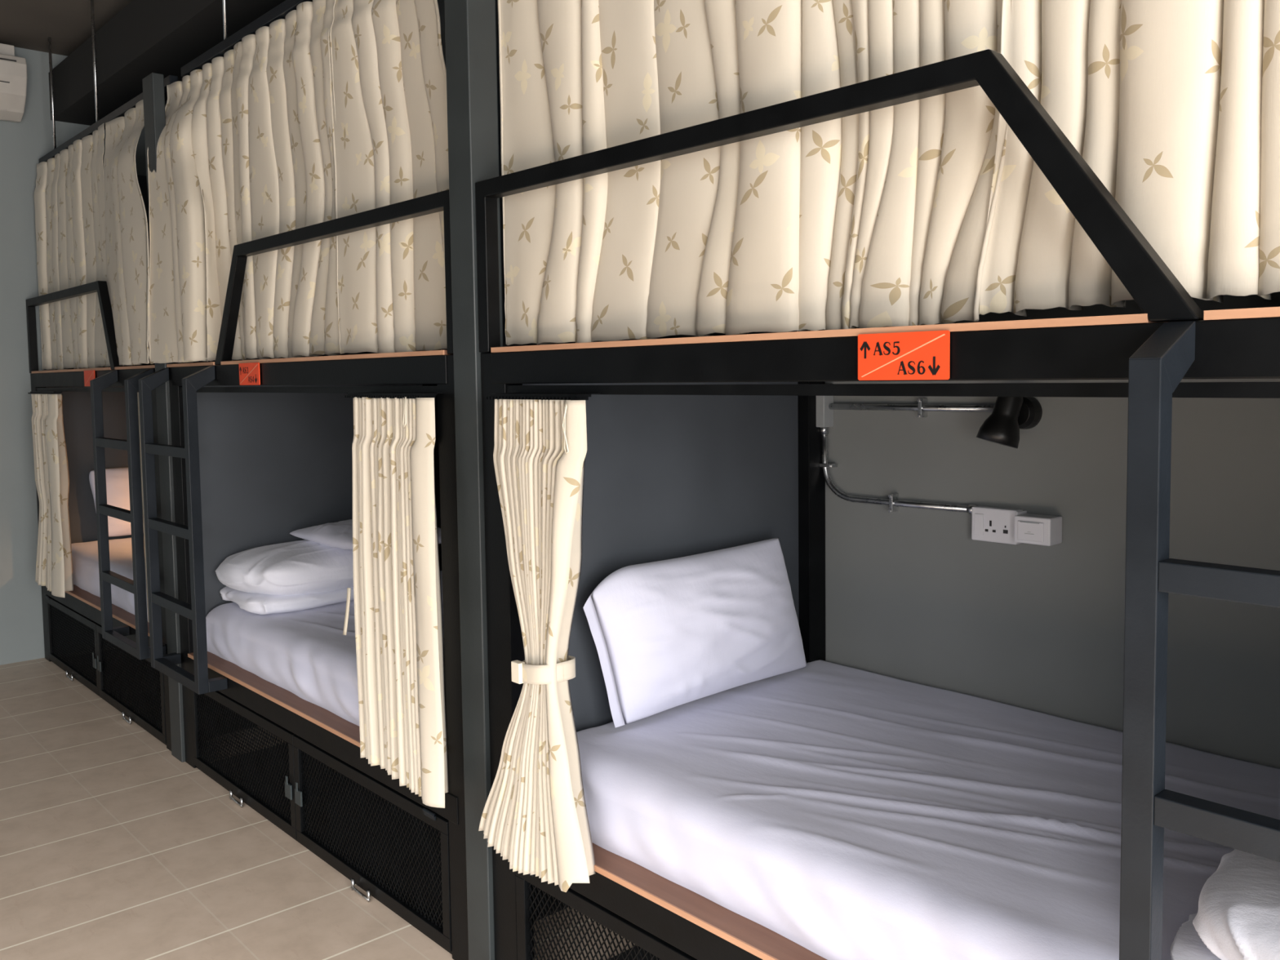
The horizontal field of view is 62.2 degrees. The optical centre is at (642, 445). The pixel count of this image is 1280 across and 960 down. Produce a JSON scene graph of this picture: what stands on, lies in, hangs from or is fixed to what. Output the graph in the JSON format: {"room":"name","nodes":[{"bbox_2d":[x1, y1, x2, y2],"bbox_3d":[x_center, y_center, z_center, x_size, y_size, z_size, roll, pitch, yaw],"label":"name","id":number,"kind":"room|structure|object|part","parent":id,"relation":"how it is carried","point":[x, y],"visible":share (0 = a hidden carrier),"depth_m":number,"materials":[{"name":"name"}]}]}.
{"room":"dormitory","nodes":[
{"label":"dormitory","id":0,"kind":"room"},
{"bbox_2d":[0,0,133,56],"bbox_3d":[-1.160,-1.823,1.756,4.130,0.100,8.000,-4,5,-42],"label":"ceiling","id":1,"kind":"structure","parent":0,"point":[24,24],"depth_m":4.89,"materials":[{"name":"concrete"}]},
{"bbox_2d":[48,36,56,149],"bbox_3d":[-2.856,-1.700,5.129,0.013,0.539,0.012,-4,5,-42],"label":"rod","id":2,"kind":"object","parent":1,"relation":"hanging from","point":[49,37],"visible":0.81,"depth_m":5.12,"materials":[{"name":"metal"}]},
{"bbox_2d":[90,0,98,122],"bbox_3d":[-2.380,-1.672,4.604,0.013,0.539,0.012,-4,5,-42],"label":"rod","id":3,"kind":"object","parent":1,"relation":"hanging from","point":[91,1],"visible":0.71,"depth_m":4.60,"materials":[{"name":"metal"}]},
{"bbox_2d":[222,0,227,39],"bbox_3d":[-1.392,-1.614,3.516,0.013,0.539,0.012,-4,5,-42],"label":"rod","id":4,"kind":"object","parent":1,"relation":"hanging from","point":[224,3],"visible":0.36,"depth_m":3.52,"materials":[{"name":"metal"}]},
{"bbox_2d":[0,47,167,665],"bbox_3d":[-3.791,-0.396,4.782,4.130,3.070,0.100,-4,5,-42],"label":"wall","id":5,"kind":"structure","parent":0,"point":[23,143],"depth_m":5.32,"materials":[{"name":"grey paint"}]},
{"bbox_2d":[0,43,26,122],"bbox_3d":[-3.359,-1.737,4.872,0.895,0.347,0.242,-4,5,-42],"label":"air conditioner","id":6,"kind":"object","parent":5,"relation":"attached to","point":[13,69],"visible":1,"depth_m":5.08,"materials":[{"name":"white plastic"}]},
{"bbox_2d":[48,0,285,125],"bbox_3d":[-0.262,-1.621,2.582,0.316,0.235,7.800,-4,5,-42],"label":"beam","id":7,"kind":"structure","parent":5,"relation":"attached to","point":[145,37],"depth_m":4.43,"materials":[{"name":"black metal"}]},
{"bbox_2d":[0,646,635,959],"bbox_3d":[-1.117,1.340,1.963,4.130,0.100,8.000,-4,5,-42],"label":"floor","id":8,"kind":"structure","parent":0,"point":[113,846],"depth_m":3.10,"materials":[{"name":"beige tile"}]},
{"bbox_2d":[26,75,257,751],"bbox_3d":[-2.073,-0.160,4.959,1.166,2.530,1.925,-4,5,-42],"label":"bunk bed","id":9,"kind":"object","parent":8,"relation":"on","point":[100,418],"visible":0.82,"depth_m":4.50,"materials":[{"name":"black paint"}]},
{"bbox_3d":[-3.023,0.364,5.365,0.048,1.456,0.090,-4,5,-42],"label":"post","id":10,"kind":"part","parent":9,"relation":"part of","materials":[{"name":"black metal"}]},
{"bbox_2d":[27,391,74,597],"bbox_3d":[-2.763,0.212,4.968,0.119,0.933,0.554,-4,5,-42],"label":"curtain","id":11,"kind":"object","parent":9,"relation":"hanging from","point":[54,562],"visible":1,"depth_m":4.89,"materials":[{"name":"beige fabric"}]},
{"bbox_2d":[34,123,108,369],"bbox_3d":[-2.623,-0.867,4.905,0.064,1.024,1.145,-4,5,-42],"label":"curtain","id":12,"kind":"object","parent":9,"relation":"hanging from","point":[69,194],"visible":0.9,"depth_m":4.88,"materials":[{"name":"beige fabric"}]},
{"bbox_3d":[-2.704,0.934,5.033,0.020,0.322,0.868,-4,5,-42],"label":"storage door","id":13,"kind":"part","parent":9,"relation":"part of","materials":[{"name":"black paint"}]},
{"bbox_3d":[-2.599,-0.521,4.808,0.034,0.369,1.412,-4,5,-42],"label":"guard rail","id":14,"kind":"part","parent":9,"relation":"part of","materials":[{"name":"black metal"}]},
{"bbox_2d":[84,369,95,386],"bbox_3d":[-2.367,-0.288,4.538,0.004,0.068,0.152,-4,5,-42],"label":"number sign","id":15,"kind":"object","parent":9,"relation":"attached to","point":[89,375],"visible":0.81,"depth_m":4.54,"materials":[{"name":"plastic"}]},
{"bbox_3d":[-2.616,0.220,5.699,1.019,1.090,0.020,-4,5,-42],"label":"panel","id":16,"kind":"part","parent":9,"relation":"part of","materials":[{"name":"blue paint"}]},
{"bbox_3d":[-2.446,0.957,4.728,0.010,0.070,0.042,-4,5,-42],"label":"latch plate","id":17,"kind":"part","parent":9,"relation":"part of","materials":[{"name":"grey metal"}]},
{"bbox_3d":[-2.399,0.960,4.675,0.010,0.070,0.042,-4,5,-42],"label":"latch plate","id":18,"kind":"part","parent":9,"relation":"part of","materials":[{"name":"grey metal"}]},
{"bbox_3d":[-2.170,0.260,4.253,0.033,1.038,0.036,-4,5,-42],"label":"rail","id":19,"kind":"part","parent":9,"relation":"part of","materials":[{"name":"grey metal"}]},
{"bbox_3d":[-2.374,-1.386,4.621,0.030,0.032,1.925,-4,5,-42],"label":"rail","id":20,"kind":"part","parent":9,"relation":"part of","materials":[{"name":"grey metal"}]},
{"bbox_3d":[-2.401,1.112,4.729,0.018,0.030,1.745,-4,5,-42],"label":"rail","id":21,"kind":"part","parent":9,"relation":"part of","materials":[{"name":"black metal"}]},
{"bbox_2d":[71,537,147,618],"bbox_3d":[-2.021,0.588,5.049,1.008,0.173,1.760,-4,5,-42],"label":"mattress","id":22,"kind":"object","parent":9,"relation":"on","point":[85,558],"visible":0.12,"depth_m":4.96,"materials":[{"name":"white fabric"}]},
{"bbox_2d":[88,467,143,537],"bbox_3d":[-2.561,0.281,5.661,0.710,0.354,0.131,-4,5,-42],"label":"pillow","id":23,"kind":"object","parent":22,"relation":"on","point":[117,478],"visible":0.12,"depth_m":5.47,"materials":[{"name":"white fabric"}]},
{"bbox_2d":[103,99,149,366],"bbox_3d":[-2.003,-0.827,4.153,0.121,1.024,0.899,-3,5,-34],"label":"curtain","id":24,"kind":"object","parent":9,"relation":"hanging from","point":[126,235],"visible":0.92,"depth_m":4.02,"materials":[{"name":"beige fabric"}]},
{"bbox_3d":[-2.604,-0.915,5.650,0.946,1.020,0.020,-4,5,-42],"label":"panel","id":25,"kind":"part","parent":9,"relation":"part of","materials":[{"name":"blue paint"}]},
{"bbox_3d":[-2.118,0.968,4.389,0.020,0.322,0.868,-4,5,-42],"label":"storage door","id":26,"kind":"part","parent":9,"relation":"part of","materials":[{"name":"black paint"}]},
{"bbox_3d":[-1.874,0.277,3.927,0.033,1.038,0.036,-4,5,-42],"label":"rail","id":27,"kind":"part","parent":9,"relation":"part of","materials":[{"name":"grey metal"}]},
{"bbox_2d":[137,392,149,622],"bbox_3d":[-1.871,0.234,3.974,0.008,0.866,0.012,-4,5,-42],"label":"ladder rail","id":28,"kind":"object","parent":9,"relation":"hanging from","point":[137,393],"visible":0.64,"depth_m":3.97,"materials":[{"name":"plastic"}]},
{"bbox_3d":[-1.790,0.436,4.007,0.048,1.456,0.090,-4,5,-42],"label":"post","id":29,"kind":"part","parent":9,"relation":"part of","materials":[{"name":"black metal"}]},
{"bbox_3d":[-1.391,-0.844,4.313,0.946,1.020,0.020,-4,5,-42],"label":"panel","id":30,"kind":"part","parent":9,"relation":"part of","materials":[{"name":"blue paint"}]},
{"bbox_2d":[142,72,185,762],"bbox_3d":[-1.741,-0.078,3.886,0.040,2.497,0.111,-4,5,-42],"label":"steel column","id":31,"kind":"structure","parent":8,"relation":"on","point":[153,97],"depth_m":3.87,"materials":[{"name":"black metal"}]},
{"bbox_2d":[137,0,568,959],"bbox_3d":[-0.712,-0.081,3.459,1.166,2.530,1.940,-4,5,-42],"label":"bunk bed","id":32,"kind":"object","parent":8,"relation":"on","point":[254,466],"visible":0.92,"depth_m":3.39,"materials":[{"name":"black paint"}]},
{"bbox_3d":[-1.766,0.283,3.808,0.033,1.038,0.036,-4,5,-42],"label":"rail","id":33,"kind":"part","parent":32,"relation":"part of","materials":[{"name":"grey metal"}]},
{"bbox_3d":[-1.653,0.444,3.855,0.048,1.456,0.090,-4,5,-42],"label":"post","id":34,"kind":"part","parent":32,"relation":"part of","materials":[{"name":"black metal"}]},
{"bbox_3d":[-1.467,0.301,3.479,0.033,1.038,0.036,-4,5,-42],"label":"rail","id":35,"kind":"part","parent":32,"relation":"part of","materials":[{"name":"grey metal"}]},
{"bbox_3d":[-1.334,1.014,3.525,0.020,0.322,0.865,-4,5,-42],"label":"storage door","id":36,"kind":"part","parent":32,"relation":"part of","materials":[{"name":"black paint"}]},
{"bbox_2d":[146,0,344,364],"bbox_3d":[-1.300,-0.786,3.394,0.169,1.024,1.395,-4,5,-42],"label":"curtain","id":37,"kind":"object","parent":32,"relation":"hanging from","point":[245,148],"visible":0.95,"depth_m":3.35,"materials":[{"name":"beige fabric"}]},
{"bbox_3d":[-1.006,-1.306,3.113,0.030,0.032,1.920,-4,5,-42],"label":"rail","id":38,"kind":"part","parent":32,"relation":"part of","materials":[{"name":"grey metal"}]},
{"bbox_2d":[239,362,260,385],"bbox_3d":[-1.211,-0.220,3.264,0.004,0.068,0.152,-4,5,-42],"label":"number sign","id":39,"kind":"object","parent":32,"relation":"attached to","point":[249,373],"visible":1,"depth_m":3.26,"materials":[{"name":"orange plastic"}]},
{"bbox_3d":[-1.078,1.037,3.220,0.010,0.070,0.042,-4,5,-42],"label":"latch plate","id":40,"kind":"part","parent":32,"relation":"part of","materials":[{"name":"grey metal"}]},
{"bbox_3d":[-1.234,-0.835,4.140,0.946,1.020,0.020,-4,5,-42],"label":"panel","id":41,"kind":"part","parent":32,"relation":"part of","materials":[{"name":"brown wood"}]},
{"bbox_3d":[-1.030,1.040,3.168,0.010,0.070,0.042,-4,5,-42],"label":"latch plate","id":42,"kind":"part","parent":32,"relation":"part of","materials":[{"name":"grey metal"}]},
{"bbox_3d":[-1.246,0.299,4.190,1.019,1.090,0.020,-4,5,-42],"label":"panel","id":43,"kind":"part","parent":32,"relation":"part of","materials":[{"name":"grey paint"}]},
{"bbox_3d":[-1.032,1.192,3.221,0.018,0.030,1.740,-4,5,-42],"label":"rail","id":44,"kind":"part","parent":32,"relation":"part of","materials":[{"name":"black metal"}]},
{"bbox_2d":[205,570,444,725],"bbox_3d":[-0.653,0.667,3.538,1.014,0.174,1.760,-4,5,-42],"label":"mattress","id":45,"kind":"object","parent":32,"relation":"on","point":[307,654],"visible":0.13,"depth_m":3.40,"materials":[{"name":"white fabric"}]},
{"bbox_2d":[215,539,354,614],"bbox_3d":[-1.213,0.460,3.977,0.703,0.225,0.497,-4,5,-42],"label":"duvet","id":46,"kind":"object","parent":45,"relation":"on","point":[296,575],"visible":0.66,"depth_m":3.73,"materials":[{"name":"white fabric"}]},
{"bbox_2d":[289,519,441,550],"bbox_3d":[-0.994,0.331,3.942,0.427,0.102,0.616,-4,5,-42],"label":"pillow","id":47,"kind":"object","parent":46,"relation":"on","point":[340,534],"visible":0.28,"depth_m":3.85,"materials":[{"name":"white fabric"}]},
{"bbox_3d":[-0.906,-0.422,2.942,0.034,0.369,1.462,-4,5,-42],"label":"guard rail","id":48,"kind":"part","parent":32,"relation":"part of","materials":[{"name":"black metal"}]},
{"bbox_3d":[-0.751,1.048,2.882,0.020,0.322,0.865,-4,5,-42],"label":"storage door","id":49,"kind":"part","parent":32,"relation":"part of","materials":[{"name":"black paint"}]},
{"bbox_2d":[327,0,448,354],"bbox_3d":[-0.619,-0.751,2.711,0.079,1.024,0.633,-4,5,-43],"label":"curtain","id":50,"kind":"object","parent":32,"relation":"hanging from","point":[390,135],"visible":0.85,"depth_m":2.71,"materials":[{"name":"beige fabric"}]},
{"bbox_2d":[342,392,448,808],"bbox_3d":[-0.614,0.348,2.607,0.109,0.955,0.513,-4,5,-42],"label":"curtain","id":51,"kind":"object","parent":32,"relation":"hanging from","point":[397,589],"visible":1,"depth_m":2.52,"materials":[{"name":"beige fabric"}]},
{"bbox_3d":[-0.547,-0.076,2.433,0.014,0.072,0.006,2,5,36],"label":"pull cord","id":52,"kind":"part","parent":51,"relation":"part of","materials":[{"name":"beige fabric"}]},
{"bbox_3d":[-0.880,-0.129,4.458,0.072,2.500,0.040,-4,5,-42],"label":"post","id":53,"kind":"part","parent":32,"relation":"part of","materials":[{"name":"black paint"}]},
{"bbox_3d":[-0.424,0.516,2.501,0.048,1.456,0.090,-4,5,-42],"label":"post","id":54,"kind":"part","parent":32,"relation":"part of","materials":[{"name":"black metal"}]},
{"bbox_3d":[-0.024,-0.764,2.807,0.946,1.020,0.020,-4,5,-42],"label":"panel","id":55,"kind":"part","parent":32,"relation":"part of","materials":[{"name":"black paint"}]},
{"bbox_2d":[444,0,502,959],"bbox_3d":[-0.369,-0.131,2.392,0.076,2.760,0.091,-4,5,-42],"label":"steel column","id":56,"kind":"structure","parent":8,"relation":"on","point":[470,25],"depth_m":2.36,"materials":[{"name":"black metal"}]},
{"bbox_2d":[475,48,1279,959],"bbox_3d":[0.652,-0.002,1.957,1.166,2.530,1.930,-4,5,-42],"label":"bunk bed","id":57,"kind":"object","parent":8,"relation":"on","point":[696,445],"visible":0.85,"depth_m":1.80,"materials":[{"name":"black paint"}]},
{"bbox_3d":[-0.299,0.523,2.364,0.048,1.456,0.090,-4,5,-42],"label":"post","id":58,"kind":"part","parent":57,"relation":"part of","materials":[{"name":"black metal"}]},
{"bbox_2d":[478,392,600,892],"bbox_3d":[-0.206,0.387,2.146,0.126,0.983,0.386,-4,5,-42],"label":"curtain","id":59,"kind":"object","parent":57,"relation":"hanging from","point":[535,815],"visible":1,"depth_m":2.09,"materials":[{"name":"beige fabric"}]},
{"bbox_3d":[-0.143,-0.032,1.982,0.007,0.096,0.020,-4,5,-42],"label":"pull cord","id":60,"kind":"part","parent":59,"relation":"part of","materials":[{"name":"white fabric"}]},
{"bbox_3d":[0.021,1.093,2.032,0.020,0.322,0.870,-4,5,-42],"label":"storage door","id":61,"kind":"part","parent":57,"relation":"part of","materials":[{"name":"black paint"}]},
{"bbox_3d":[0.108,0.378,2.699,1.019,1.090,0.020,-4,5,-42],"label":"panel","id":62,"kind":"part","parent":57,"relation":"part of","materials":[{"name":"grey paint"}]},
{"bbox_3d":[0.119,-0.756,2.650,0.946,1.020,0.020,-4,5,-42],"label":"panel","id":63,"kind":"part","parent":57,"relation":"part of","materials":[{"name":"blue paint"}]},
{"bbox_2d":[497,0,1013,345],"bbox_3d":[0.114,-0.709,1.907,0.086,1.024,1.228,-4,5,-42],"label":"curtain","id":64,"kind":"object","parent":57,"relation":"hanging from","point":[877,218],"visible":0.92,"depth_m":1.83,"materials":[{"name":"beige fabric"}]},
{"bbox_3d":[0.473,-0.050,2.967,0.072,2.500,0.040,-4,5,-42],"label":"post","id":65,"kind":"part","parent":57,"relation":"part of","materials":[{"name":"black metal"}]},
{"bbox_3d":[0.151,-0.360,1.778,0.034,0.369,1.493,-4,5,-42],"label":"guard rail","id":66,"kind":"part","parent":57,"relation":"part of","materials":[{"name":"black metal"}]},
{"bbox_2d":[857,330,950,380],"bbox_3d":[0.372,-0.128,1.520,0.004,0.068,0.152,-4,5,-42],"label":"number sign","id":67,"kind":"object","parent":57,"relation":"attached to","point":[916,355],"visible":1,"depth_m":1.52,"materials":[{"name":"orange plastic"}]},
{"bbox_2d":[576,659,1279,959],"bbox_3d":[0.706,0.741,2.045,1.008,0.185,1.770,-4,5,-42],"label":"mattress","id":68,"kind":"object","parent":57,"relation":"on","point":[844,812],"visible":0.82,"depth_m":2.00,"materials":[{"name":"white fabric"}]},
{"bbox_2d":[582,537,807,727],"bbox_3d":[0.157,0.442,2.622,0.785,0.366,0.202,-4,5,-42],"label":"pillow","id":69,"kind":"object","parent":68,"relation":"on","point":[668,633],"visible":1,"depth_m":2.50,"materials":[{"name":"white fabric"}]},
{"bbox_2d":[1169,848,1279,959],"bbox_3d":[0.960,0.641,1.343,0.404,0.148,0.519,-4,5,-42],"label":"duvet","id":70,"kind":"object","parent":68,"relation":"on","point":[1237,917],"visible":0.91,"depth_m":1.38,"materials":[{"name":"white fabric"}]},
{"bbox_2d":[978,0,1279,316],"bbox_3d":[0.723,-0.678,1.240,0.092,1.015,0.698,-4,5,-42],"label":"curtain","id":71,"kind":"object","parent":57,"relation":"hanging from","point":[1173,105],"visible":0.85,"depth_m":1.31,"materials":[{"name":"beige fabric"}]},
{"bbox_3d":[0.578,0.420,1.226,0.033,1.038,0.036,-4,5,-42],"label":"rail","id":72,"kind":"part","parent":57,"relation":"part of","materials":[{"name":"grey metal"}]},
{"bbox_2d":[437,0,1279,768],"bbox_3d":[0.354,-0.350,3.209,0.100,3.070,7.800,-4,5,-42],"label":"wall","id":73,"kind":"structure","parent":0,"point":[910,595],"depth_m":2.50,"materials":[{"name":"grey paint"}]},
{"bbox_2d":[816,395,833,427],"bbox_3d":[0.503,-0.112,2.955,0.044,0.120,0.042,-4,5,-42],"label":"junction box","id":74,"kind":"object","parent":73,"relation":"attached to","point":[824,415],"visible":0.56,"depth_m":2.94,"materials":[{"name":"grey paint"}]},
{"bbox_2d":[819,398,994,514],"bbox_3d":[0.690,0.027,2.767,0.034,0.302,0.569,-4,5,-42],"label":"conduit","id":75,"kind":"object","parent":73,"relation":"attached to","point":[922,407],"visible":0.96,"depth_m":2.79,"materials":[{"name":"metal"}]},
{"bbox_2d":[971,505,1022,544],"bbox_3d":[0.864,0.193,2.586,0.036,0.083,0.120,-4,5,-42],"label":"wall socket","id":76,"kind":"object","parent":73,"relation":"attached to","point":[990,524],"visible":0.97,"depth_m":2.58,"materials":[{"name":"white plastic"}]},
{"bbox_2d":[974,513,983,535],"bbox_3d":[0.826,0.193,2.604,0.004,0.052,0.024,-4,5,-42],"label":"switch","id":77,"kind":"object","parent":76,"relation":"attached to","point":[979,517],"depth_m":2.60,"materials":[{"name":"white plastic"}]},
{"bbox_2d":[976,396,1042,448],"bbox_3d":[0.851,-0.061,2.488,0.159,0.134,0.101,-4,5,-42],"label":"reading lamp","id":78,"kind":"object","parent":73,"relation":"attached to","point":[1009,415],"visible":0.92,"depth_m":2.44,"materials":[{"name":"black metal"}]},
{"bbox_2d":[1013,510,1062,546],"bbox_3d":[0.927,0.196,2.494,0.066,0.074,0.094,-4,5,-42],"label":"card holder","id":79,"kind":"object","parent":73,"relation":"attached to","point":[1029,528],"visible":1,"depth_m":2.47,"materials":[{"name":"white plastic"}]}
]}

